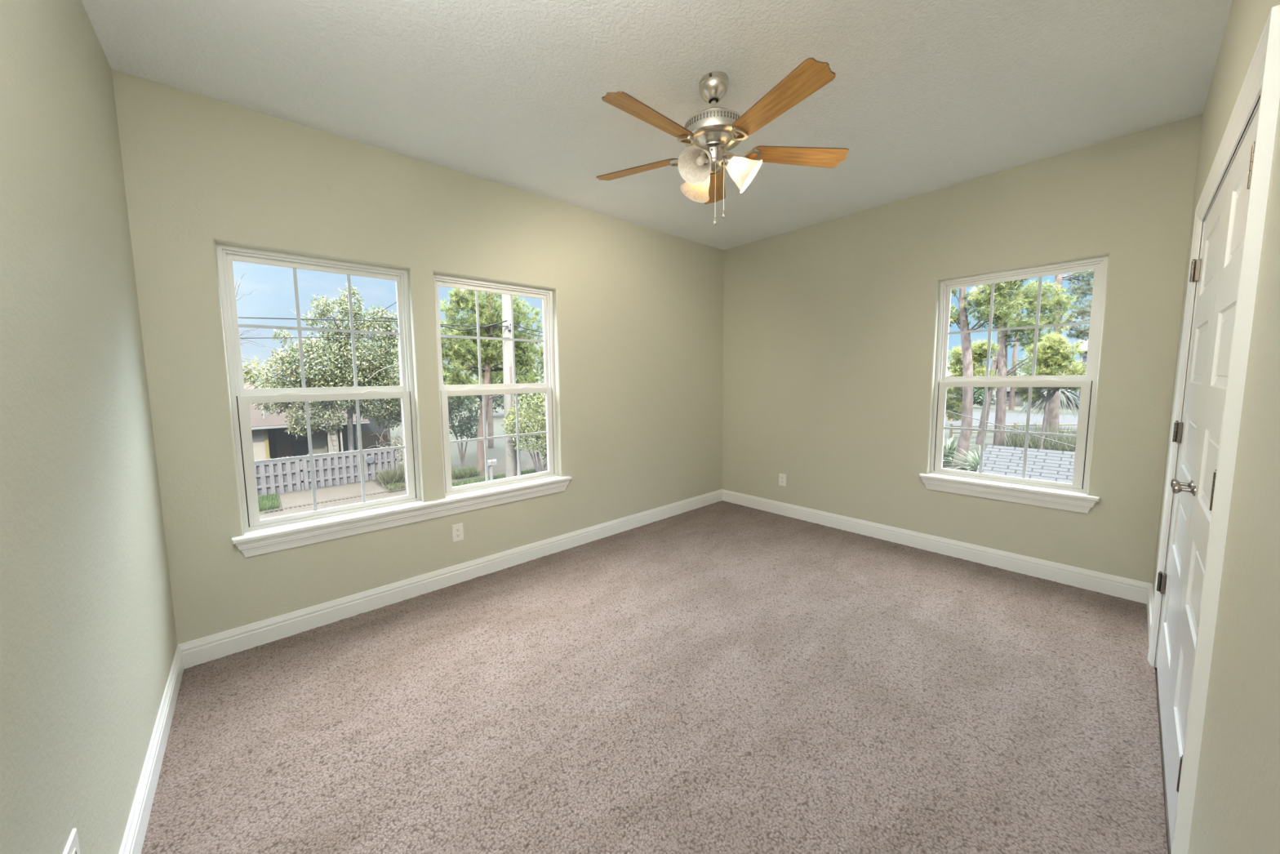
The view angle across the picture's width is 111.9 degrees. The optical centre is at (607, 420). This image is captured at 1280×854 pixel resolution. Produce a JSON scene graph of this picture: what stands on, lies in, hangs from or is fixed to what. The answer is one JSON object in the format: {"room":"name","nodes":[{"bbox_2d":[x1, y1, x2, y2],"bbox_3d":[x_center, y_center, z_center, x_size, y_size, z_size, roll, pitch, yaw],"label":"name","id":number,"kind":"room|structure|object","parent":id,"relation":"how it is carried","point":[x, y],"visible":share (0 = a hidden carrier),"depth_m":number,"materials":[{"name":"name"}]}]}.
{"room":"empty bedroom","nodes":[
{"label":"empty bedroom","id":0,"kind":"room"},
{"bbox_2d":[0,0,177,853],"bbox_3d":[-1.211,-0.047,0.771,0.160,2.740,3.026,-5,7,-39],"label":"wall","id":1,"kind":"structure","parent":0,"point":[88,639],"depth_m":1.10,"materials":[{"name":"beige paint"}]},
{"bbox_2d":[62,827,79,853],"bbox_3d":[-1.124,0.941,0.909,0.008,0.119,0.075,-5,7,-39],"label":"wall outlet","id":2,"kind":"object","parent":1,"relation":"attached to","point":[72,846],"visible":1,"depth_m":0.91,"materials":[{"name":"white plastic"}]},
{"bbox_2d":[72,847,78,853],"bbox_3d":[-1.123,0.921,0.909,0.002,0.028,0.034,-5,7,-39],"label":"receptacle","id":3,"kind":"object","parent":2,"relation":"attached to","point":[75,850],"depth_m":0.91,"materials":[{"name":"grey plastic"}]},
{"bbox_2d":[119,644,183,853],"bbox_3d":[-1.123,1.248,0.948,0.014,0.126,3.026,-5,7,-39],"label":"baseboard","id":4,"kind":"structure","parent":1,"relation":"attached to","point":[134,836],"depth_m":1.48,"materials":[{"name":"white paint"}]},
{"bbox_2d":[111,68,724,644],"bbox_3d":[-0.471,-0.309,3.434,4.708,2.740,0.160,-5,7,-39],"label":"wall","id":5,"kind":"structure","parent":0,"point":[637,310],"depth_m":2.62,"materials":[{"name":"beige paint"}]},
{"bbox_2d":[215,243,420,532],"bbox_3d":[-1.617,-0.177,2.528,0.901,1.486,0.090,-5,7,-39],"label":"window","id":6,"kind":"structure","parent":5,"relation":"in","point":[241,397],"depth_m":2.44,"materials":[{"name":"white plastic"}]},
{"bbox_2d":[231,475,571,557],"bbox_3d":[-1.120,0.582,2.872,2.078,0.115,0.109,-5,7,-39],"label":"window sill","id":7,"kind":"structure","parent":5,"relation":"attached to","point":[265,540],"depth_m":2.63,"materials":[{"name":"white paint"}]},
{"bbox_2d":[177,488,722,669],"bbox_3d":[-0.395,0.998,3.489,4.388,0.126,0.014,-5,7,-39],"label":"baseboard","id":8,"kind":"structure","parent":5,"relation":"attached to","point":[216,646],"depth_m":2.73,"materials":[{"name":"white paint"}]},
{"bbox_2d":[452,523,463,542],"bbox_3d":[-1.024,0.770,2.954,0.075,0.119,0.008,-5,7,-39],"label":"wall outlet","id":9,"kind":"object","parent":5,"relation":"attached to","point":[457,529],"visible":1,"depth_m":2.95,"materials":[{"name":"white plastic"}]},
{"bbox_2d":[433,273,557,495],"bbox_3d":[-0.806,-0.252,3.193,0.930,1.486,0.090,-5,7,-39],"label":"window","id":10,"kind":"structure","parent":5,"relation":"in","point":[548,387],"depth_m":3.17,"materials":[{"name":"white plastic"}]},
{"bbox_2d":[141,500,1171,853],"bbox_3d":[0.795,1.273,2.069,4.388,0.205,3.746,-5,7,-39],"label":"floor","id":11,"kind":"structure","parent":0,"point":[722,677],"depth_m":1.78,"materials":[{"name":"beige carpet"}]},
{"bbox_2d":[81,0,1232,249],"bbox_3d":[0.711,-1.615,1.845,4.708,0.120,3.946,-5,7,-39],"label":"ceiling","id":12,"kind":"structure","parent":0,"point":[923,96],"depth_m":1.96,"materials":[{"name":"white paint"}]},
{"bbox_2d":[595,57,848,225],"bbox_3d":[0.514,-1.235,1.975,1.224,0.654,1.177,-3,6,-21],"label":"ceiling fan","id":13,"kind":"object","parent":12,"relation":"hanging from","point":[708,135],"visible":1,"depth_m":1.95,"materials":[{"name":"brown wood"}]},
{"bbox_2d":[721,113,1202,583],"bbox_3d":[2.348,-0.367,3.586,0.160,2.740,3.186,-5,7,-39],"label":"wall","id":14,"kind":"structure","parent":0,"point":[830,327],"depth_m":3.27,"materials":[{"name":"beige paint"}]},
{"bbox_2d":[778,473,786,486],"bbox_3d":[1.741,0.594,4.301,0.008,0.119,0.075,-5,7,-39],"label":"wall outlet","id":15,"kind":"object","parent":14,"relation":"attached to","point":[782,477],"visible":1,"depth_m":4.30,"materials":[{"name":"white plastic"}]},
{"bbox_2d":[722,488,1151,604],"bbox_3d":[2.250,0.935,3.714,0.014,0.126,3.026,-5,7,-39],"label":"baseboard","id":16,"kind":"structure","parent":14,"relation":"attached to","point":[1104,583],"depth_m":3.20,"materials":[{"name":"white paint"}]},
{"bbox_2d":[919,472,1099,513],"bbox_3d":[2.769,0.503,3.052,0.109,0.115,0.934,-5,7,-39],"label":"window sill","id":17,"kind":"structure","parent":14,"relation":"attached to","point":[1075,501],"depth_m":2.97,"materials":[{"name":"white paint"}]},
{"bbox_2d":[929,255,1108,493],"bbox_3d":[2.830,-0.295,3.045,0.090,1.486,0.843,-5,7,-39],"label":"window","id":18,"kind":"structure","parent":14,"relation":"in","point":[1087,382],"depth_m":2.95,"materials":[{"name":"white plastic"}]},
{"bbox_2d":[1152,0,1279,853],"bbox_3d":[1.495,-0.105,0.933,4.548,2.740,0.160,-5,7,-39],"label":"wall","id":19,"kind":"structure","parent":0,"point":[1237,804],"depth_m":0.78,"materials":[{"name":"beige paint"}]},
{"bbox_2d":[1146,583,1154,644],"bbox_3d":[2.909,1.056,2.311,0.791,0.126,0.014,-5,7,-39],"label":"baseboard","id":20,"kind":"structure","parent":19,"relation":"attached to","point":[1150,598],"depth_m":2.37,"materials":[{"name":"white paint"}]},
{"bbox_2d":[1156,168,1230,753],"bbox_3d":[2.247,0.173,1.684,0.757,1.979,0.081,-5,7,-39],"label":"door","id":21,"kind":"structure","parent":19,"relation":"in","point":[1205,270],"depth_m":1.67,"materials":[{"name":"white paint"}]},
{"bbox_2d":[1164,106,1259,848],"bbox_3d":[1.661,0.227,1.203,0.757,1.979,0.081,-5,7,-39],"label":"door","id":22,"kind":"structure","parent":19,"relation":"in","point":[1240,173],"depth_m":1.27,"materials":[{"name":"white paint"}]},
{"bbox_2d":[1147,4,1279,853],"bbox_3d":[1.998,0.178,1.387,1.648,2.075,0.181,-5,7,-39],"label":"door frame","id":23,"kind":"structure","parent":19,"relation":"attached to","point":[1260,87],"depth_m":0.94,"materials":[{"name":"white paint"}]},
{"label":"outside","id":24,"kind":"structure","parent":0,"visible":0},
{"bbox_2d":[259,451,980,519],"bbox_3d":[-10.258,3.702,9.015,67.000,0.020,20.300,-5,7,-39],"label":"ground","id":25,"kind":"structure","parent":24,"point":[302,497],"depth_m":17.31,"materials":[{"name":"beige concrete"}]},
{"bbox_2d":[374,465,404,486],"bbox_3d":[-9.147,2.319,19.372,2.721,0.825,1.729,-5,7,-39],"label":"grass","id":26,"kind":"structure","parent":25,"relation":"on","point":[389,477],"depth_m":18.79,"materials":[{"name":"green plant"}]},
{"bbox_2d":[395,335,407,494],"bbox_3d":[-7.597,-0.066,16.179,0.265,6.102,0.244,-5,7,-39],"label":"utility pole","id":27,"kind":"object","parent":25,"relation":"on","point":[397,338],"visible":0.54,"depth_m":16.09,"materials":[{"name":"grey wood"}]},
{"bbox_2d":[447,395,479,465],"bbox_3d":[-7.778,0.246,22.560,2.893,4.329,1.753,-5,7,-39],"label":"shrub","id":28,"kind":"object","parent":25,"relation":"on","point":[462,430],"visible":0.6,"depth_m":22.54,"materials":[{"name":"green plant"}]},
{"bbox_2d":[451,463,483,479],"bbox_3d":[-6.643,2.327,20.027,1.756,0.609,1.467,-5,7,-39],"label":"weeds","id":29,"kind":"object","parent":25,"relation":"on","point":[461,473],"visible":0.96,"depth_m":19.84,"materials":[{"name":"green plant"}]},
{"bbox_2d":[439,287,544,471],"bbox_3d":[-5.738,-2.406,21.384,7.007,9.743,3.356,-5,7,-39],"label":"pine tree","id":30,"kind":"object","parent":25,"relation":"on","point":[460,301],"visible":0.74,"depth_m":20.76,"materials":[{"name":"green plant"}]},
{"bbox_2d":[487,458,497,480],"bbox_3d":[-4.992,2.204,18.638,0.410,1.040,0.185,-5,7,-39],"label":"mailbox","id":31,"kind":"object","parent":25,"relation":"on","point":[491,462],"visible":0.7,"depth_m":18.58,"materials":[{"name":"grey metal"}]},
{"bbox_2d":[452,467,545,486],"bbox_3d":[-4.140,2.471,20.218,6.316,0.201,0.830,-5,7,-39],"label":"grass","id":32,"kind":"structure","parent":25,"relation":"on","point":[465,482],"depth_m":19.10,"materials":[{"name":"green plant"}]},
{"bbox_2d":[502,293,520,477],"bbox_3d":[-4.254,-2.314,18.702,0.645,10.006,0.558,-5,7,-39],"label":"utility pole","id":33,"kind":"object","parent":25,"relation":"on","point":[511,454],"visible":0.45,"depth_m":18.60,"materials":[{"name":"grey wood"}]},
{"bbox_2d":[237,316,508,326],"bbox_3d":[-16.113,-2.333,8.849,30.623,1.188,0.139,-5,7,-39],"label":"power line","id":34,"kind":"object","parent":33,"relation":"attached to","point":[237,317],"visible":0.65,"depth_m":14.54,"materials":[{"name":"black"}]},
{"bbox_2d":[240,336,509,338],"bbox_3d":[-16.096,-1.620,8.908,30.623,1.648,0.107,-5,7,-39],"label":"power line","id":35,"kind":"object","parent":33,"relation":"attached to","point":[344,336],"visible":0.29,"depth_m":14.34,"materials":[{"name":"black"}]},
{"bbox_2d":[380,315,506,330],"bbox_3d":[-6.425,-3.853,17.281,4.776,0.500,0.251,-3,6,-20],"label":"power line","id":36,"kind":"object","parent":33,"relation":"attached to","point":[380,316],"visible":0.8,"depth_m":17.50,"materials":[{"name":"black"}]},
{"bbox_2d":[510,323,542,333],"bbox_3d":[0.136,-4.257,22.078,11.307,0.545,0.053,-5,7,-40],"label":"power line","id":37,"kind":"object","parent":33,"relation":"attached to","point":[510,323],"visible":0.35,"depth_m":18.93,"materials":[{"name":"black"}]},
{"bbox_2d":[514,328,542,336],"bbox_3d":[0.141,-4.018,22.101,11.307,0.654,0.041,-5,7,-40],"label":"power line","id":38,"kind":"object","parent":33,"relation":"attached to","point":[514,329],"visible":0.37,"depth_m":18.97,"materials":[{"name":"black"}]},
{"bbox_2d":[501,392,547,472],"bbox_3d":[-2.883,0.661,18.629,3.639,4.118,1.756,-5,7,-39],"label":"bush","id":39,"kind":"object","parent":25,"relation":"on","point":[542,421],"visible":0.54,"depth_m":18.14,"materials":[{"name":"green plant"}]},
{"bbox_2d":[942,434,979,469],"bbox_3d":[17.042,1.713,21.252,5.123,2.152,4.762,-5,7,-39],"label":"palmetto","id":40,"kind":"object","parent":25,"relation":"on","point":[950,444],"visible":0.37,"depth_m":21.04,"materials":[{"name":"green plant"}]},
{"bbox_2d":[942,445,984,471],"bbox_3d":[16.090,2.039,18.607,4.374,1.845,4.480,-5,7,-39],"label":"palmetto","id":41,"kind":"object","parent":25,"relation":"on","point":[975,463],"visible":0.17,"depth_m":18.85,"materials":[{"name":"green plant"}]},
{"bbox_2d":[945,337,999,421],"bbox_3d":[19.595,-1.275,23.399,2.755,6.307,1.930,4,7,44],"label":"young pine","id":42,"kind":"object","parent":25,"relation":"on","point":[979,350],"visible":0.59,"depth_m":23.32,"materials":[{"name":"green plant"}]},
{"bbox_2d":[949,278,1032,470],"bbox_3d":[16.405,-3.660,18.915,2.146,12.010,3.610,-3,6,-23],"label":"pine tree","id":43,"kind":"object","parent":25,"relation":"on","point":[980,300],"visible":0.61,"depth_m":19.15,"materials":[{"name":"green plant"}]},
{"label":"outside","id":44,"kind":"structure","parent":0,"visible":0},
{"bbox_2d":[944,410,1078,433],"bbox_3d":[34.701,-0.421,45.427,20.000,0.015,100.000,-5,7,-39],"label":"road","id":45,"kind":"structure","parent":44,"point":[1011,417],"depth_m":40.25,"materials":[{"name":"grey asphalt"}]},
{"bbox_2d":[1021,390,1079,420],"bbox_3d":[34.114,-0.771,32.880,4.398,3.091,4.161,-5,7,-39],"label":"palm tree","id":46,"kind":"object","parent":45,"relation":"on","point":[1072,399],"visible":0.38,"depth_m":31.81,"materials":[{"name":"green plant"}]},
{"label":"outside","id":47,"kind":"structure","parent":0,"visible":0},
{"bbox_2d":[973,406,1075,412],"bbox_3d":[47.234,-1.593,55.703,3.500,0.035,100.000,-5,7,-39],"label":"sidewalk","id":48,"kind":"structure","parent":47,"point":[974,407],"depth_m":52.74,"materials":[{"name":"beige concrete"}]},
{"bbox_2d":[961,386,996,406],"bbox_3d":[47.469,-3.234,55.682,3.788,3.374,3.009,2,6,27],"label":"shrub","id":49,"kind":"object","parent":48,"relation":"on","point":[978,397],"visible":0.36,"depth_m":54.98,"materials":[{"name":"green plant"}]},
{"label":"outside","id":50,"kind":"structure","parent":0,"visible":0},
{"bbox_2d":[973,408,1077,414],"bbox_3d":[44.149,-1.305,53.174,4.500,0.030,100.000,-5,7,-39],"label":"floor","id":51,"kind":"structure","parent":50,"point":[974,410],"depth_m":48.98,"materials":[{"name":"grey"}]},
{"bbox_2d":[995,312,1031,409],"bbox_3d":[48.310,-7.167,50.873,5.358,12.001,3.632,4,7,39],"label":"pine","id":52,"kind":"object","parent":51,"relation":"on","point":[1011,400],"visible":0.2,"depth_m":51.03,"materials":[{"name":"green plant"}]},
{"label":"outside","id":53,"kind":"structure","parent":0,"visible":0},
{"bbox_2d":[973,401,1078,409],"bbox_3d":[56.490,-2.449,63.293,20.500,0.030,100.000,-5,7,-39],"label":"floor","id":54,"kind":"structure","parent":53,"point":[993,404],"depth_m":57.17,"materials":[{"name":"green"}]},
{"bbox_2d":[946,368,997,401],"bbox_3d":[57.151,-5.553,68.856,9.000,5.150,7.700,-5,7,-39],"label":"house","id":55,"kind":"structure","parent":54,"relation":"on","point":[993,392],"depth_m":66.96,"materials":[{"name":"white"}]},
{"bbox_2d":[992,386,1047,405],"bbox_3d":[58.629,-3.952,60.909,9.000,3.400,5.400,-5,7,-39],"label":"house","id":56,"kind":"structure","parent":54,"relation":"on","point":[1018,402],"depth_m":58.59,"materials":[{"name":"white paint"}]},
{"bbox_2d":[1075,338,1088,407],"bbox_3d":[62.327,-5.539,49.894,9.000,8.500,11.150,-5,7,-39],"label":"house","id":57,"kind":"structure","parent":54,"relation":"on","point":[1082,357],"depth_m":51.16,"materials":[{"name":"white paint"}]},
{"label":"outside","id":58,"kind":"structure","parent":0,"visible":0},
{"bbox_2d":[258,386,1076,515],"bbox_3d":[-3.279,-5.169,104.650,400.000,0.400,280.000,-5,7,-39],"label":"ground","id":59,"kind":"structure","parent":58,"point":[499,449],"depth_m":29.52,"materials":[{"name":"grey concrete"}]},
{"bbox_2d":[242,355,272,384],"bbox_3d":[-25.761,-1.270,29.252,5.980,6.664,3.021,-5,7,-39],"label":"tree","id":60,"kind":"object","parent":59,"relation":"on","point":[247,374],"visible":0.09,"depth_m":29.77,"materials":[{"name":"green plant"}]},
{"bbox_2d":[235,273,284,389],"bbox_3d":[-12.875,-0.991,15.409,2.282,8.252,1.169,-5,7,-39],"label":"bare tree","id":61,"kind":"object","parent":59,"relation":"on","point":[244,331],"visible":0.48,"depth_m":15.29,"materials":[{"name":"grey plant"}]},
{"bbox_2d":[257,493,279,511],"bbox_3d":[-12.932,3.022,15.754,1.539,0.216,2.294,-5,7,-39],"label":"grass","id":62,"kind":"structure","parent":59,"relation":"on","point":[268,502],"depth_m":15.73,"materials":[{"name":"green plant"}]},
{"bbox_2d":[244,383,391,460],"bbox_3d":[-21.462,0.114,25.594,15.200,4.420,6.100,-5,7,-39],"label":"bungalow","id":63,"kind":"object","parent":59,"relation":"on","point":[270,439],"visible":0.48,"depth_m":26.15,"materials":[{"name":"beige paint"}]},
{"bbox_2d":[254,446,397,495],"bbox_3d":[-12.170,2.124,18.165,6.149,1.513,0.110,-5,7,-39],"label":"picket fence","id":64,"kind":"object","parent":59,"relation":"on","point":[301,482],"visible":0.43,"depth_m":18.18,"materials":[{"name":"grey wood"}]},
{"bbox_2d":[366,456,374,463],"bbox_3d":[-10.601,1.768,19.303,0.340,0.340,0.050,-5,7,-39],"label":"round lid","id":65,"kind":"object","parent":64,"relation":"hanging from","point":[370,460],"visible":1,"depth_m":19.28,"materials":[{"name":"grey"}]},
{"bbox_2d":[251,283,401,470],"bbox_3d":[-13.100,-2.117,21.356,7.419,9.405,3.551,-6,7,-43],"label":"magnolia tree","id":66,"kind":"object","parent":59,"relation":"on","point":[364,370],"visible":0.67,"depth_m":20.67,"materials":[{"name":"green plant"}]},
{"bbox_2d":[328,429,337,453],"bbox_3d":[-16.614,1.376,26.150,0.384,1.660,0.467,-5,7,-39],"label":"ladder","id":67,"kind":"object","parent":59,"relation":"on","point":[335,429],"visible":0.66,"depth_m":26.14,"materials":[{"name":"grey metal"}]},
{"bbox_2d":[264,488,405,513],"bbox_3d":[-10.099,3.003,16.363,4.544,0.035,0.221,-5,7,-40],"label":"brick edging","id":68,"kind":"object","parent":59,"relation":"on","point":[396,490],"visible":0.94,"depth_m":16.23,"materials":[{"name":"grey brick"}]},
{"bbox_2d":[324,340,400,422],"bbox_3d":[-18.037,-2.334,32.820,7.033,7.912,3.888,-5,7,-39],"label":"tree","id":69,"kind":"object","parent":59,"relation":"on","point":[365,340],"visible":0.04,"depth_m":32.72,"materials":[{"name":"green plant"}]},
{"bbox_2d":[360,431,390,462],"bbox_3d":[-13.134,1.597,24.515,1.570,2.049,0.460,-5,7,-39],"label":"fence","id":70,"kind":"object","parent":59,"relation":"on","point":[366,437],"visible":0.47,"depth_m":24.31,"materials":[{"name":"grey wood"}]},
{"bbox_2d":[365,426,404,468],"bbox_3d":[-10.579,1.571,22.126,3.300,2.629,1.932,-5,7,-39],"label":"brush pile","id":71,"kind":"object","parent":59,"relation":"on","point":[397,444],"visible":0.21,"depth_m":21.86,"materials":[{"name":"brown plant"}]},
{"bbox_2d":[335,380,450,421],"bbox_3d":[-23.659,-2.512,49.129,14.045,5.452,5.889,-5,7,-39],"label":"tree","id":72,"kind":"object","parent":59,"relation":"on","point":[394,380],"visible":0.02,"depth_m":46.78,"materials":[{"name":"green plant"}]},
{"bbox_2d":[384,480,405,490],"bbox_3d":[-8.336,2.695,18.616,2.244,0.186,0.853,-5,7,-39],"label":"grass","id":73,"kind":"structure","parent":59,"relation":"on","point":[402,485],"depth_m":18.05,"materials":[{"name":"green plant"}]},
{"bbox_2d":[443,294,529,448],"bbox_3d":[-8.044,-3.622,27.944,6.815,11.006,3.270,-6,7,-42],"label":"pine tree","id":74,"kind":"object","parent":59,"relation":"on","point":[490,411],"visible":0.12,"depth_m":28.30,"materials":[{"name":"green plant"}]},
{"bbox_2d":[466,363,545,415],"bbox_3d":[-12.233,-4.131,55.453,14.545,7.122,5.654,-5,7,-39],"label":"tree","id":75,"kind":"object","parent":59,"relation":"on","point":[496,402],"visible":0.15,"depth_m":54.36,"materials":[{"name":"green plant"}]},
{"bbox_2d":[945,409,1075,447],"bbox_3d":[12.969,-0.177,15.826,0.032,5.727,19.308,-5,7,-39],"label":"guy wire","id":76,"kind":"object","parent":59,"relation":"on","point":[945,410],"visible":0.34,"depth_m":14.85,"materials":[{"name":"grey metal"}]},
{"bbox_2d":[949,422,1077,437],"bbox_3d":[30.552,0.617,30.049,13.309,0.950,0.184,-1,5,1],"label":"rail fence","id":77,"kind":"object","parent":59,"relation":"on","point":[1014,425],"visible":0.16,"depth_m":30.03,"materials":[{"name":"grey wood"}]},
{"bbox_2d":[1008,366,1031,375],"bbox_3d":[68.025,-6.126,71.404,5.629,5.942,8.752,-5,7,-39],"label":"tree","id":78,"kind":"object","parent":59,"relation":"on","point":[1021,369],"visible":0.02,"depth_m":70.34,"materials":[{"name":"green plant"}]},
{"bbox_2d":[976,444,1075,484],"bbox_3d":[13.485,2.145,8.976,7.000,2.380,8.620,-5,7,-39],"label":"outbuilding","id":79,"kind":"structure","parent":59,"relation":"on","point":[1054,465],"depth_m":11.07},
{"bbox_2d":[975,278,1080,445],"bbox_3d":[24.182,-4.120,25.213,4.500,11.520,2.881,3,7,36],"label":"pine tree","id":80,"kind":"object","parent":59,"relation":"on","point":[1000,363],"visible":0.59,"depth_m":25.03,"materials":[{"name":"green plant"}]},
{"bbox_2d":[1000,419,1077,451],"bbox_3d":[25.436,0.806,24.869,4.651,1.726,4.395,-5,7,-39],"label":"ornamental grass","id":81,"kind":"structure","parent":59,"relation":"on","point":[1016,441],"depth_m":24.57,"materials":[{"name":"green plant"}]},
{"bbox_2d":[1013,332,1086,448],"bbox_3d":[21.512,-1.170,21.004,2.804,6.485,2.018,3,6,34],"label":"young pine","id":82,"kind":"object","parent":59,"relation":"on","point":[1052,357],"visible":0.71,"depth_m":20.72,"materials":[{"name":"green plant"}]},
{"bbox_2d":[1022,269,1094,436],"bbox_3d":[29.610,-5.220,27.919,4.906,13.008,2.807,4,7,42],"label":"pine tree","id":83,"kind":"object","parent":59,"relation":"on","point":[1053,408],"visible":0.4,"depth_m":27.62,"materials":[{"name":"green plant"}]},
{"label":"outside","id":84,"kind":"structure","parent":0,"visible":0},
{"bbox_2d":[254,302,396,388],"bbox_3d":[-8.468,-4.367,16.672,9.058,6.220,0.028,-3,6,-21],"label":"guy wire","id":85,"kind":"object","parent":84,"point":[395,302],"visible":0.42,"depth_m":15.97,"materials":[{"name":"black metal"}]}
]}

